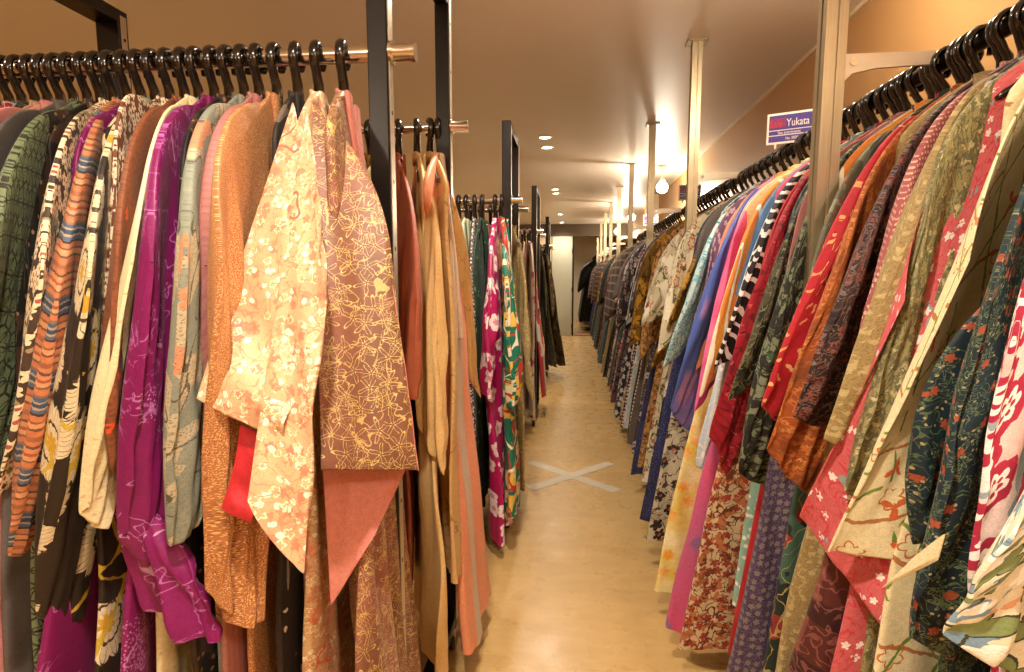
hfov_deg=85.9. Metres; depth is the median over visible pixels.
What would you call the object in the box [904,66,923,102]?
clothes hanger
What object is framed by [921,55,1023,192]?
kimono
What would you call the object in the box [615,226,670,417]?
kimono
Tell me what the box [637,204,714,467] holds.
kimono
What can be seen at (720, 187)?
clothes hanger
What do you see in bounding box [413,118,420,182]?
clothes hanger
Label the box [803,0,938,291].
metal pole
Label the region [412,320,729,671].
floor
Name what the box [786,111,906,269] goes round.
kimono
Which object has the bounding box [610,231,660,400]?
kimono
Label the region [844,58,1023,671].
kimono
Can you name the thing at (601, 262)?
kimono
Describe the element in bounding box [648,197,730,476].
kimono
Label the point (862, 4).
trim
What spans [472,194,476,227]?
clothes hanger
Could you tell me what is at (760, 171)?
clothes hanger
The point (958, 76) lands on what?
clothes hanger
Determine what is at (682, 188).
sign
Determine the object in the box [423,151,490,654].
kimono
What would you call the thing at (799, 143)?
clothes hanger
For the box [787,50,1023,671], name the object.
kimono
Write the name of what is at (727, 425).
kimono
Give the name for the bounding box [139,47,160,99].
clothes hanger
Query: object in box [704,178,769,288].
kimono
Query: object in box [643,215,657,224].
sign
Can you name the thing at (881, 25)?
wall
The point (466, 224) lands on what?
kimono
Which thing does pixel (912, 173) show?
kimono
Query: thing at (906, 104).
clothes hanger
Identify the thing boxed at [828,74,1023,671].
kimono
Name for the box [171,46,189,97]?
clothes hanger
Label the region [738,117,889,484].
kimono
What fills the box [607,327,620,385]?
kimono
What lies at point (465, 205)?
clothes hanger
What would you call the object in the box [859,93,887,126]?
clothes hanger
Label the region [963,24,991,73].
clothes hanger
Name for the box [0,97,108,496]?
kimono
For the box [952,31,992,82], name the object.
clothes hanger
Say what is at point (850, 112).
clothes hanger
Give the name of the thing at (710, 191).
clothes hanger
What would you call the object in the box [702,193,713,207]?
clothes hanger
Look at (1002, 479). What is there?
kimono
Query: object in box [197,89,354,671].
kimono
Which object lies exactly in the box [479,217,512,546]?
kimono
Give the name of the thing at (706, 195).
clothes hanger
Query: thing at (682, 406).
kimono
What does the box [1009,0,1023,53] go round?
clothes hanger
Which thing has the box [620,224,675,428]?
kimono
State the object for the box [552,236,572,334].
wall pillar
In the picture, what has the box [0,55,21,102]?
clothes hanger
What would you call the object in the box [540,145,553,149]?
recessed light
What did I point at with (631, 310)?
kimono
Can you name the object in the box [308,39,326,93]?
clothes hanger
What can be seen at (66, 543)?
kimono
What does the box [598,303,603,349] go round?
kimono
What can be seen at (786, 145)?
clothes hanger
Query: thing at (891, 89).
clothes hanger
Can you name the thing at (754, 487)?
kimono
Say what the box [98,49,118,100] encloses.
clothes hanger
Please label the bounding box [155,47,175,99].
clothes hanger
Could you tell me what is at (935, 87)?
clothes hanger
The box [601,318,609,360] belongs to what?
kimono
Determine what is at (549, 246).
rack
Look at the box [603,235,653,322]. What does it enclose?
kimono
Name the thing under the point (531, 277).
kimono
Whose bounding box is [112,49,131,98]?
clothes hanger
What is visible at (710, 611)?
kimono
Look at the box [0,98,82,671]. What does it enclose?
kimono
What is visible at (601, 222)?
metal pole
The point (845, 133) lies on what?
clothes hanger
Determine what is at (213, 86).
clothes hanger
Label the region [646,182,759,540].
kimono
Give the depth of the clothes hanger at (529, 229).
4.91 m
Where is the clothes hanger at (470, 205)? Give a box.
[469,204,472,220]
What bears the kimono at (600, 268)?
hanging from the clothes hanger
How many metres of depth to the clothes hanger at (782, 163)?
2.26 m
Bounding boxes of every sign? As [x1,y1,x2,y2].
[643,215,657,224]
[678,184,700,202]
[766,109,812,149]
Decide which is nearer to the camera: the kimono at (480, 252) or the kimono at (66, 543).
the kimono at (66, 543)
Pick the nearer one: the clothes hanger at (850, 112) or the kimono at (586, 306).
the clothes hanger at (850, 112)
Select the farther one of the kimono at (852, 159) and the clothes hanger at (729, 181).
the clothes hanger at (729, 181)
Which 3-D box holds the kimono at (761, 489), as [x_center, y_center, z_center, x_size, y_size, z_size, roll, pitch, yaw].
[0.991,0.204,1.554,0.661,1.583,0.090,1,6,6]
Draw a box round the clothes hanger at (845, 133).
[841,106,860,139]
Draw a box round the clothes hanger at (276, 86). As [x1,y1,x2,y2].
[265,41,286,103]
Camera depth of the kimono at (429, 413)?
1.70 m
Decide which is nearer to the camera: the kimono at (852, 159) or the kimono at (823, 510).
the kimono at (823, 510)
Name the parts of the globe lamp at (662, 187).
globe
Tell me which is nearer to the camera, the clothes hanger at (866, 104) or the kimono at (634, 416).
the clothes hanger at (866, 104)
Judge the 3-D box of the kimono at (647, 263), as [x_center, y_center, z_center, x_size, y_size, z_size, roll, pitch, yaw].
[1.168,-0.011,3.653,0.768,1.615,0.098,0,6,0]
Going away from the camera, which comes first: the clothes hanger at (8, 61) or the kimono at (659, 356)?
the clothes hanger at (8, 61)
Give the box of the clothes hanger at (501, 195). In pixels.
[499,194,503,238]
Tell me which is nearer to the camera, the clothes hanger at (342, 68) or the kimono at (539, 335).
the clothes hanger at (342, 68)
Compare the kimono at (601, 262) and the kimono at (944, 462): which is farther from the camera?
the kimono at (601, 262)
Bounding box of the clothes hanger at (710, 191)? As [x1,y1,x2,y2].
[708,189,720,204]
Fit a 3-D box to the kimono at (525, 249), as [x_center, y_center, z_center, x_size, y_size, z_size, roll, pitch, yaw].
[0.107,-0.071,4.962,0.059,1.563,0.567,1,6,6]
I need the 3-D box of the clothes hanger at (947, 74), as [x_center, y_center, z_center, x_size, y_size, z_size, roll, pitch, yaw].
[1.027,-0.564,1.343,0.334,0.242,0.026,-1,6,-7]
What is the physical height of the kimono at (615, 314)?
1.689 m
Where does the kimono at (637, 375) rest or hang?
hanging from the clothes hanger
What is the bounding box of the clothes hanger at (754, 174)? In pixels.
[751,161,766,182]
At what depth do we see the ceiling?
3.09 m
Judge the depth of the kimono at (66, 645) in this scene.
1.10 m
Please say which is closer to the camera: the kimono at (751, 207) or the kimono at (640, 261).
the kimono at (751, 207)
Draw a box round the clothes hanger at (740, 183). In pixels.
[737,171,751,190]
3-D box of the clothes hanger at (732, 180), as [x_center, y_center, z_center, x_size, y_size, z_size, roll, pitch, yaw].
[1.200,-0.737,2.917,0.334,0.242,0.026,1,6,7]
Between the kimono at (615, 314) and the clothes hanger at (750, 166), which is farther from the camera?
the kimono at (615, 314)
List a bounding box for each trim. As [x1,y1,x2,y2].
[571,236,573,335]
[573,333,589,335]
[612,0,871,237]
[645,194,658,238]
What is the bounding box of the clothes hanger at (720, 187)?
[719,182,733,198]
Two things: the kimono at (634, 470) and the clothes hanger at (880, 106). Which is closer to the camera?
the clothes hanger at (880, 106)
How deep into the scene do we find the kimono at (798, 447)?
1.20 m
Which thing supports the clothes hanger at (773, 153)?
hanging from the wall rail
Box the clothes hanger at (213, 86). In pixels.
[201,44,219,97]
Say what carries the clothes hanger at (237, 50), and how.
hanging from the rack at (381, 54)
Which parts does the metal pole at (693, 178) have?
ceiling plate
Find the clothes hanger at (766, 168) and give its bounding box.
[763,154,780,177]
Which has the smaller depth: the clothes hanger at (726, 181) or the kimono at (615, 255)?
the clothes hanger at (726, 181)
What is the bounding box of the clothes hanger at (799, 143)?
[797,131,809,158]
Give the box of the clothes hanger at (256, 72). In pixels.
[247,42,267,98]
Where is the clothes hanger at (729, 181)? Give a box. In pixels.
[728,179,743,194]
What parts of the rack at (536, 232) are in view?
hanging rail, post, post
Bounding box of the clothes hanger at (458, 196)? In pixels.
[456,194,461,218]
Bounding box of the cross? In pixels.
[527,461,619,492]
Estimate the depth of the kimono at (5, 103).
1.29 m
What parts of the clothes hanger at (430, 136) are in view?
arm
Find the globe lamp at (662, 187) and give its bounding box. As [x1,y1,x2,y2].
[656,165,667,192]
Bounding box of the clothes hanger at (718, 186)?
[716,184,729,201]
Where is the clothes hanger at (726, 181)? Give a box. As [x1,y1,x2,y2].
[722,179,736,197]
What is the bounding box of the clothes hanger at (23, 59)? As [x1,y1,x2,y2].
[17,53,46,101]
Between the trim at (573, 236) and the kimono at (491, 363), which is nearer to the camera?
the kimono at (491, 363)
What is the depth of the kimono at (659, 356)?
2.77 m
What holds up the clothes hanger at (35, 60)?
hanging from the rack at (381, 54)
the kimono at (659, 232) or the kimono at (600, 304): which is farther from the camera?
the kimono at (600, 304)
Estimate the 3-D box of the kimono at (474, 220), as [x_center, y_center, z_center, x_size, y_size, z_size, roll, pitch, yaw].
[-0.198,0.157,2.897,0.060,1.563,0.606,0,6,0]
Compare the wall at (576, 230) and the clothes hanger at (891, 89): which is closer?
the clothes hanger at (891, 89)
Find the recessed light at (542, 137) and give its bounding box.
[538,135,551,139]
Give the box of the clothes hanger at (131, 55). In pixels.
[126,48,146,97]
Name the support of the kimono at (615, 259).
hanging from the clothes hanger
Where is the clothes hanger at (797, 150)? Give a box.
[794,135,808,163]
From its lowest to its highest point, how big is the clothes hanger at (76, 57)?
0.242 m
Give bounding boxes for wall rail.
[606,8,1023,256]
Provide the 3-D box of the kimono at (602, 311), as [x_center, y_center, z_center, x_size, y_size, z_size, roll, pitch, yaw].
[1.762,-0.605,9.077,0.767,1.604,0.096,1,6,13]
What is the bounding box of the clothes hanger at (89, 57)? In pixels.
[84,50,112,101]
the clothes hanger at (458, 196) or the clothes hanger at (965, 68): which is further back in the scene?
the clothes hanger at (458, 196)
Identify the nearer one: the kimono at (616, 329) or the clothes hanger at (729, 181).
the clothes hanger at (729, 181)
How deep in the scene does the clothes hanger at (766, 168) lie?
2.42 m
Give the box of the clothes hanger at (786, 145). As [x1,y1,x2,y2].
[782,143,802,166]
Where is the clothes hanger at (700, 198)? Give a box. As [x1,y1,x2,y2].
[699,195,710,209]
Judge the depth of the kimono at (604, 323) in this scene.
8.08 m
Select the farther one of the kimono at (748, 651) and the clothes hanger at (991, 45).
the kimono at (748, 651)
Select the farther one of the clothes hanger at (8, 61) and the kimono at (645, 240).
the kimono at (645, 240)
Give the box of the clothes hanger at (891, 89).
[888,73,917,112]
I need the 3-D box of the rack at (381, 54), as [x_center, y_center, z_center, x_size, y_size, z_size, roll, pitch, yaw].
[-0.846,0.048,1.702,1.334,2.330,0.690,1,6,6]
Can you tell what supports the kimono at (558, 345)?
hanging from the clothes hanger
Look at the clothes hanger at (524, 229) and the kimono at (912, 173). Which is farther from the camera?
the clothes hanger at (524, 229)
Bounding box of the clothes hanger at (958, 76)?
[945,37,983,83]
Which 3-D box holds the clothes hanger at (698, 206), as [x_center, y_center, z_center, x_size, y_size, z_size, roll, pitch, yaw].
[1.291,-0.829,3.747,0.334,0.242,0.026,0,6,2]
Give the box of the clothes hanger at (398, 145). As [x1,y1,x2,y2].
[395,118,402,162]
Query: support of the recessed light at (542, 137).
in the ceiling
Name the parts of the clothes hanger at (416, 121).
arm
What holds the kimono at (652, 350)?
hanging from the clothes hanger at (706, 195)
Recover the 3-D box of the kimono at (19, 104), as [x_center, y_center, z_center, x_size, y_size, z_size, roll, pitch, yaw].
[-1.165,0.194,1.421,0.061,1.533,0.570,-1,6,-5]
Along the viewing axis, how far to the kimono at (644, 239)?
6.34 m
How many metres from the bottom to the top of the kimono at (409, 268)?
1.494 m
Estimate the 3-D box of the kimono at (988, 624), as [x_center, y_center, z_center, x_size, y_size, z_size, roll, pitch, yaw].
[0.882,0.237,0.712,0.703,1.463,0.062,-1,6,-10]
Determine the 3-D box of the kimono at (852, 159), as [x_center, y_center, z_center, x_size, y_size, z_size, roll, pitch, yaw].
[0.988,0.164,1.372,0.629,1.464,0.062,1,6,6]
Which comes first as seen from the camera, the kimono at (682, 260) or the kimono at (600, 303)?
the kimono at (682, 260)
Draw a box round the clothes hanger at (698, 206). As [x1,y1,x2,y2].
[697,196,707,210]
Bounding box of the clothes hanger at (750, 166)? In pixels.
[746,164,760,185]
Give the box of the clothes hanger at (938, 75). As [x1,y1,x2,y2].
[929,45,968,90]
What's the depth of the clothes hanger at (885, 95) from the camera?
1.48 m
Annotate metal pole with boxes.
[596,237,606,263]
[599,221,608,262]
[603,213,615,261]
[608,202,625,259]
[615,186,636,256]
[627,163,645,248]
[645,123,681,247]
[684,38,740,234]
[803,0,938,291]
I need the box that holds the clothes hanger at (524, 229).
[523,228,525,241]
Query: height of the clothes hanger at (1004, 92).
0.242 m
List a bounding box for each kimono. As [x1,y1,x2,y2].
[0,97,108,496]
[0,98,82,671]
[0,99,53,671]
[0,99,68,671]
[0,101,15,107]
[8,97,121,556]
[12,100,28,108]
[15,98,96,397]
[22,100,39,109]
[34,96,151,671]
[36,102,120,671]
[79,94,198,671]
[99,94,182,470]
[102,94,167,322]
[114,93,222,671]
[163,92,246,671]
[178,92,230,671]
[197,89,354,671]
[199,91,263,671]
[201,91,283,671]
[272,90,304,671]
[311,88,420,671]
[364,153,369,168]
[367,165,370,178]
[395,152,421,585]
[411,151,448,671]
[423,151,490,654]
[425,151,480,583]
[462,217,471,259]
[469,216,478,447]
[473,216,489,507]
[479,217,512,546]
[498,216,522,518]
[512,225,533,491]
[522,241,527,416]
[528,241,535,417]
[536,282,546,397]
[540,253,556,367]
[542,253,565,365]
[578,259,599,321]
[588,261,602,335]
[590,301,594,326]
[590,303,597,334]
[591,254,615,347]
[592,304,600,339]
[594,304,602,342]
[595,251,621,346]
[596,256,613,338]
[597,250,623,353]
[597,323,604,359]
[598,255,615,304]
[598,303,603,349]
[598,320,607,363]
[600,252,620,302]
[601,249,626,372]
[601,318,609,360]
[602,266,610,297]
[602,314,615,376]
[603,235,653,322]
[603,240,642,375]
[605,239,644,376]
[606,329,616,383]
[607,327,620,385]
[609,322,624,389]
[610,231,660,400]
[610,231,661,402]
[610,232,659,396]
[614,228,666,412]
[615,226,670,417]
[616,240,645,313]
[619,227,669,421]
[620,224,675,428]
[623,223,677,427]
[623,226,671,420]
[627,221,681,436]
[627,228,669,444]
[628,220,683,430]
[628,232,662,317]
[629,211,700,347]
[629,219,684,317]
[631,206,711,474]
[631,211,701,452]
[633,349,650,453]
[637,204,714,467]
[640,190,742,521]
[641,201,722,481]
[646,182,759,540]
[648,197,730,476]
[650,196,732,369]
[654,164,798,592]
[658,193,737,351]
[663,184,754,367]
[665,161,809,633]
[670,176,772,430]
[678,137,850,649]
[685,187,748,299]
[694,179,774,411]
[695,171,784,370]
[696,218,766,470]
[699,163,800,396]
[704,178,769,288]
[709,138,847,474]
[714,163,809,367]
[726,104,913,671]
[728,120,885,654]
[728,127,868,400]
[732,132,862,606]
[735,160,809,295]
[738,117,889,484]
[745,158,809,225]
[760,140,846,271]
[761,93,938,420]
[763,88,951,671]
[767,83,964,493]
[775,70,993,671]
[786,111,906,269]
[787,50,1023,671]
[787,125,874,228]
[793,81,972,426]
[799,61,1023,671]
[808,131,887,279]
[824,53,1018,444]
[824,99,932,221]
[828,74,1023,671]
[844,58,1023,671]
[859,61,1008,330]
[882,184,1023,671]
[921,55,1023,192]
[943,490,1023,671]
[967,278,1023,671]
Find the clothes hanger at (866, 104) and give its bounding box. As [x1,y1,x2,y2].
[863,89,888,125]
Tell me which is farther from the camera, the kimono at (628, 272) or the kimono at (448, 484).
the kimono at (628, 272)
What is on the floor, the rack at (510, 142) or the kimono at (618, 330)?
the rack at (510, 142)
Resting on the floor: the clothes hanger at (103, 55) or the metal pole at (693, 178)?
the metal pole at (693, 178)
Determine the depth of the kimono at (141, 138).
0.97 m
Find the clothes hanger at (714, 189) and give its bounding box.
[711,187,724,202]
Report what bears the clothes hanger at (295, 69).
hanging from the rack at (381, 54)
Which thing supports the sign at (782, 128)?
attached to the wall rail
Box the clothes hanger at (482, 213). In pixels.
[478,194,484,238]
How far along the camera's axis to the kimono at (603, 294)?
7.26 m
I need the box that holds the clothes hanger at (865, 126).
[856,96,878,131]
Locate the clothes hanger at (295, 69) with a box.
[288,40,305,97]
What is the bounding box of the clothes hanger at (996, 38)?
[989,6,1013,60]
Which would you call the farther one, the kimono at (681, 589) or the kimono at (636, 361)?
the kimono at (636, 361)
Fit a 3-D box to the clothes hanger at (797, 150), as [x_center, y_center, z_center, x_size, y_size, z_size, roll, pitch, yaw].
[1.111,-0.647,2.104,0.334,0.242,0.026,-2,7,-15]
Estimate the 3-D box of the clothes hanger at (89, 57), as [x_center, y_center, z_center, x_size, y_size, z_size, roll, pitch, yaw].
[-0.995,-0.562,1.332,0.026,0.242,0.334,0,6,-4]
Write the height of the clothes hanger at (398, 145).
0.242 m
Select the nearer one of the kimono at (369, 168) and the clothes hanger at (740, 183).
the kimono at (369, 168)
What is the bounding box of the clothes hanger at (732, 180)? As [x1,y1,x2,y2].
[731,179,746,193]
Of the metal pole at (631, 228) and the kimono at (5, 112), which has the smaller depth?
the kimono at (5, 112)
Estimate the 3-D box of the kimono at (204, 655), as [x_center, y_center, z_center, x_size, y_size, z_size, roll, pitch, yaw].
[-0.658,0.188,1.350,0.067,1.506,0.600,0,6,-3]
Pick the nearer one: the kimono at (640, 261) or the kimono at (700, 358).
the kimono at (700, 358)
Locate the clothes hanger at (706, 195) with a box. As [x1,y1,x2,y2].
[705,191,717,206]
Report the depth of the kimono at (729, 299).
1.90 m
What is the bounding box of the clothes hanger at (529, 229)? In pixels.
[528,228,530,253]
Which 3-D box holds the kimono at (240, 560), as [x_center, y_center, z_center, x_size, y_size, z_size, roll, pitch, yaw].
[-0.525,0.172,1.292,0.108,1.462,0.687,0,6,-3]
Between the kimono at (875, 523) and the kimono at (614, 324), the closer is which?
the kimono at (875, 523)
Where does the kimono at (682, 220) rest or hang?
hanging from the clothes hanger
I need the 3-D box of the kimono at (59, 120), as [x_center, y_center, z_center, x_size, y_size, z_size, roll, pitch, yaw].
[-0.995,0.146,1.375,0.065,1.427,0.611,-1,6,-5]
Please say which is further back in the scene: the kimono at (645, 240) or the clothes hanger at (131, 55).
the kimono at (645, 240)
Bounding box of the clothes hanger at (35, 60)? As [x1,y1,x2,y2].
[30,53,60,101]
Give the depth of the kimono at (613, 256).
8.76 m
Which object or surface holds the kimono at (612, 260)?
hanging from the clothes hanger
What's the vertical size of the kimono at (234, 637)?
1.487 m
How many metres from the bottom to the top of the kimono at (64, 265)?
1.511 m
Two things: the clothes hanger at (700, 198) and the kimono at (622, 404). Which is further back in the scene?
the kimono at (622, 404)
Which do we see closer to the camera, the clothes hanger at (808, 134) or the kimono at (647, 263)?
the clothes hanger at (808, 134)
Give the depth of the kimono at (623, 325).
5.86 m
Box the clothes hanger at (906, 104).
[895,69,923,111]
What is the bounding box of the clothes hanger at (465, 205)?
[463,194,469,218]
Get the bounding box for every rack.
[1,0,468,671]
[454,120,528,527]
[520,186,545,425]
[541,217,553,375]
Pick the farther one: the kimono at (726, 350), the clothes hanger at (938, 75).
the kimono at (726, 350)
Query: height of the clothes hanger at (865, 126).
0.242 m
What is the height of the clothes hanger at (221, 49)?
0.242 m
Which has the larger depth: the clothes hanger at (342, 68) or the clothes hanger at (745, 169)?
the clothes hanger at (745, 169)
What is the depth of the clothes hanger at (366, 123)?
1.87 m
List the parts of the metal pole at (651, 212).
ceiling plate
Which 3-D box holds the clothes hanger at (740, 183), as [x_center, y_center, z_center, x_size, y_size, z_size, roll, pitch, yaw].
[1.190,-0.727,2.825,0.334,0.242,0.026,-1,6,-13]
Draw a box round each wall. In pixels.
[519,223,627,265]
[573,237,612,319]
[613,0,1018,249]
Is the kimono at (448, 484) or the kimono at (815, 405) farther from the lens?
the kimono at (448, 484)
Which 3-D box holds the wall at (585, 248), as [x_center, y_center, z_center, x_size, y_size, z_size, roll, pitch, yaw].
[-0.066,-1.775,17.582,6.440,2.670,0.120,1,6,6]
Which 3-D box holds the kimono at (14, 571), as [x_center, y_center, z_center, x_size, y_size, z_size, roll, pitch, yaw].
[-1.026,0.159,1.342,0.198,1.446,0.679,1,6,8]
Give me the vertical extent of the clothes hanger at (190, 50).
0.242 m
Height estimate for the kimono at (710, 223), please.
1.489 m
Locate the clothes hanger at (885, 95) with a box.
[882,77,910,114]
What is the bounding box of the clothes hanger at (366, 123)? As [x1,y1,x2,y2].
[363,119,369,165]
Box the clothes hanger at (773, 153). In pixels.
[769,149,786,173]
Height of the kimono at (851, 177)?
1.451 m
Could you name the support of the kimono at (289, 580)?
hanging from the clothes hanger at (295, 69)
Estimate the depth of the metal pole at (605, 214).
10.40 m
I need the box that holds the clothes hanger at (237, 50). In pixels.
[232,43,250,97]
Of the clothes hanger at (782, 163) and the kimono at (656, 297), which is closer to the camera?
the clothes hanger at (782, 163)
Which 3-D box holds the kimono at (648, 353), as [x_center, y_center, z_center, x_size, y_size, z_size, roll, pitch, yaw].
[1.218,0.004,3.847,0.710,1.689,0.098,0,6,4]
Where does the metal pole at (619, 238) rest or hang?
on the floor
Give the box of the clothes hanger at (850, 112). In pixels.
[847,100,860,134]
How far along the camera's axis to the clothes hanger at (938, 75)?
1.28 m
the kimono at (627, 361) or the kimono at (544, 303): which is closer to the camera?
the kimono at (627, 361)
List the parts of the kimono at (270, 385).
panel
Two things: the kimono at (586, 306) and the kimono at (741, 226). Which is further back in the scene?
the kimono at (586, 306)
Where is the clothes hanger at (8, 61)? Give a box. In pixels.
[3,54,35,102]
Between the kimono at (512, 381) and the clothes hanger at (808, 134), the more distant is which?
the kimono at (512, 381)
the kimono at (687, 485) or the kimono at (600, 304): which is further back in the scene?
the kimono at (600, 304)
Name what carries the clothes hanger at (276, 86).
hanging from the rack at (381, 54)
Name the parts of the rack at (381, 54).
post, hanging rail, post, hanging rail, post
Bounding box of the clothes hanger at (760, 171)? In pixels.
[757,157,773,180]
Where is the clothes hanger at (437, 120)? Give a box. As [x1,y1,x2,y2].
[434,117,440,151]
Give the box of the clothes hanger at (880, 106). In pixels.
[874,82,889,120]
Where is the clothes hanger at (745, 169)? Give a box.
[741,168,757,187]
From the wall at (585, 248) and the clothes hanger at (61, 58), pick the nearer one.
the clothes hanger at (61, 58)
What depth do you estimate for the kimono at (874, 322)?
0.98 m
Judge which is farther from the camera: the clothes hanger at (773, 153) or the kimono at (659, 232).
the kimono at (659, 232)
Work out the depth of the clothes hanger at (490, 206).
3.26 m
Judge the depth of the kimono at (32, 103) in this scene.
1.28 m
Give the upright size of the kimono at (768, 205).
1.468 m
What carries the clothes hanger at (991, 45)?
hanging from the wall rail
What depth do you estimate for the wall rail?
1.39 m
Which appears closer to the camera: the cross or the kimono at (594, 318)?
the cross
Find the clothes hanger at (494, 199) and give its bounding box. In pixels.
[492,194,497,217]
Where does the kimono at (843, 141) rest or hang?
hanging from the clothes hanger at (850, 112)
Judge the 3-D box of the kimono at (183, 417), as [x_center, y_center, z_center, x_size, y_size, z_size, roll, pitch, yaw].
[-0.612,0.159,1.297,0.082,1.436,0.692,-1,6,-6]
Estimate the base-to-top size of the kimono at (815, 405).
1.462 m
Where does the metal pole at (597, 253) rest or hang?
on the floor
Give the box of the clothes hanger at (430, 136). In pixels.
[425,117,439,182]
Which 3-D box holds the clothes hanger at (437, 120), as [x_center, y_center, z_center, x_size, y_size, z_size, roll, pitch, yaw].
[-0.246,-0.623,1.881,0.026,0.242,0.334,1,6,9]
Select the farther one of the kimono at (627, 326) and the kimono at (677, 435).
the kimono at (627, 326)
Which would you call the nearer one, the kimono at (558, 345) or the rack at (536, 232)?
the rack at (536, 232)
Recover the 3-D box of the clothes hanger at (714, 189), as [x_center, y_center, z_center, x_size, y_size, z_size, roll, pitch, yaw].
[1.245,-0.783,3.329,0.334,0.242,0.026,0,6,1]
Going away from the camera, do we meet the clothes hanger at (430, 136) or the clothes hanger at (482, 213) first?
the clothes hanger at (430, 136)
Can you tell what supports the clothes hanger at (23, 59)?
hanging from the rack at (381, 54)
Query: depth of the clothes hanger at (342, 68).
1.24 m
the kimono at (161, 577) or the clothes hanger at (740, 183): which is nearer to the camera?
the kimono at (161, 577)
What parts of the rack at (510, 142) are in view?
hanging rail, hanging rail, post, post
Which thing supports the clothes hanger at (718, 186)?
hanging from the wall rail
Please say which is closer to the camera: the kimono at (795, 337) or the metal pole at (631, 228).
the kimono at (795, 337)
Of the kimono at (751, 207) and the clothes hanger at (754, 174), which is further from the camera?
the clothes hanger at (754, 174)
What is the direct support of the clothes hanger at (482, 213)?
hanging from the rack at (510, 142)
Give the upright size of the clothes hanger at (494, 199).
0.242 m
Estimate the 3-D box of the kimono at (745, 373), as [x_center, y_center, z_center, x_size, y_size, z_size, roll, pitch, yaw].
[0.984,0.141,1.605,0.694,1.467,0.094,-1,6,-5]
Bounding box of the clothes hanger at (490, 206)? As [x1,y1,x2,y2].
[488,204,492,241]
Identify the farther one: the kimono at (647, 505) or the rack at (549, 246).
the rack at (549, 246)
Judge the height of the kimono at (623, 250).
1.639 m
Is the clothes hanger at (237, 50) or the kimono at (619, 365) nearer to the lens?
the clothes hanger at (237, 50)
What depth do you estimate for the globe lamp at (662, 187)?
5.88 m
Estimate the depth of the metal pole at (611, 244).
8.88 m
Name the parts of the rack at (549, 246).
post, post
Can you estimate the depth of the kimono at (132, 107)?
1.05 m
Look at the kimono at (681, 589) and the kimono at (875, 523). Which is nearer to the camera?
the kimono at (875, 523)
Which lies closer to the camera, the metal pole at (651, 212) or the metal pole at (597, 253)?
the metal pole at (651, 212)
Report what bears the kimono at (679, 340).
hanging from the clothes hanger at (760, 171)
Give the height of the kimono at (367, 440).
1.642 m
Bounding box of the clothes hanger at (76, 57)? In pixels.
[71,51,99,101]
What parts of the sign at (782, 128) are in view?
red panel, purple panel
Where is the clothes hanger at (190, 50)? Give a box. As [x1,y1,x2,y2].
[184,45,205,98]
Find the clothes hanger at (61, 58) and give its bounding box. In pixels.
[56,51,86,102]
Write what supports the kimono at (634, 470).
hanging from the clothes hanger at (714, 189)
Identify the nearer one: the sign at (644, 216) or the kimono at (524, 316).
the kimono at (524, 316)
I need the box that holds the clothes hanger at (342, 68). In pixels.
[334,38,350,91]
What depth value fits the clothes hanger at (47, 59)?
1.31 m
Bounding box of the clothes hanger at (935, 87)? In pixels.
[923,52,944,97]
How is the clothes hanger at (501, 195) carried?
hanging from the rack at (510, 142)
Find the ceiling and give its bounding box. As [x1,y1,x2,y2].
[0,0,862,237]
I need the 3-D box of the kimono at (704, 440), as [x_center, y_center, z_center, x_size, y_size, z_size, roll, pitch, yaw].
[1.023,0.126,1.900,0.700,1.504,0.194,-1,6,-7]
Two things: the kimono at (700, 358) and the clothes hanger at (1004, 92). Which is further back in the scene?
the kimono at (700, 358)
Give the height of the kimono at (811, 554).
1.583 m
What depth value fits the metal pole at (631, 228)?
5.82 m
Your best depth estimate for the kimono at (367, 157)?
1.84 m
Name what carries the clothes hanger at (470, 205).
hanging from the rack at (510, 142)
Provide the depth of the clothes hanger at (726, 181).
3.08 m
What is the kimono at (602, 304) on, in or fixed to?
hanging from the clothes hanger
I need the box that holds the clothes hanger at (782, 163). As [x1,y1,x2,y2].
[777,145,795,170]
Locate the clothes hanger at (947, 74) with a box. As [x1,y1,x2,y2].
[919,55,951,98]
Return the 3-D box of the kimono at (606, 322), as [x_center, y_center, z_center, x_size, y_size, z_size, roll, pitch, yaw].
[1.614,-0.425,7.781,0.777,1.676,0.087,1,6,13]
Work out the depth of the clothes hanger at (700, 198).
3.65 m
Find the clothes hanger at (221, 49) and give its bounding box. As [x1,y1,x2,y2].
[216,44,235,98]
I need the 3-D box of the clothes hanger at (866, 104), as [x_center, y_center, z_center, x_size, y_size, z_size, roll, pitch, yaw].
[1.054,-0.591,1.590,0.334,0.242,0.026,1,6,6]
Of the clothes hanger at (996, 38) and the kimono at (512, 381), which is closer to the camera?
the clothes hanger at (996, 38)
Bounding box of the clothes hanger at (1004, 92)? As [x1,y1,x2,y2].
[994,81,1016,100]
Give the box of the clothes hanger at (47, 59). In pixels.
[42,52,74,100]
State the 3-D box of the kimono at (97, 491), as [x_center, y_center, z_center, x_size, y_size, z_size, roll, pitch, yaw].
[-0.704,0.180,1.311,0.142,1.482,0.688,0,6,1]
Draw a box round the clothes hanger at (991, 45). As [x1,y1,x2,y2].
[985,12,1008,68]
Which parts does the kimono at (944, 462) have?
panel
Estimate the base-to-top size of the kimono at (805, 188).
1.451 m
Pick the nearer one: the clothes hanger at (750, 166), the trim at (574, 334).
the clothes hanger at (750, 166)
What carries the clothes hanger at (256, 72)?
hanging from the rack at (381, 54)
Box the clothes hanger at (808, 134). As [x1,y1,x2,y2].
[805,128,811,149]
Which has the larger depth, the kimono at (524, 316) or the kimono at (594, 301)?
the kimono at (594, 301)
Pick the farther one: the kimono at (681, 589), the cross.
the cross

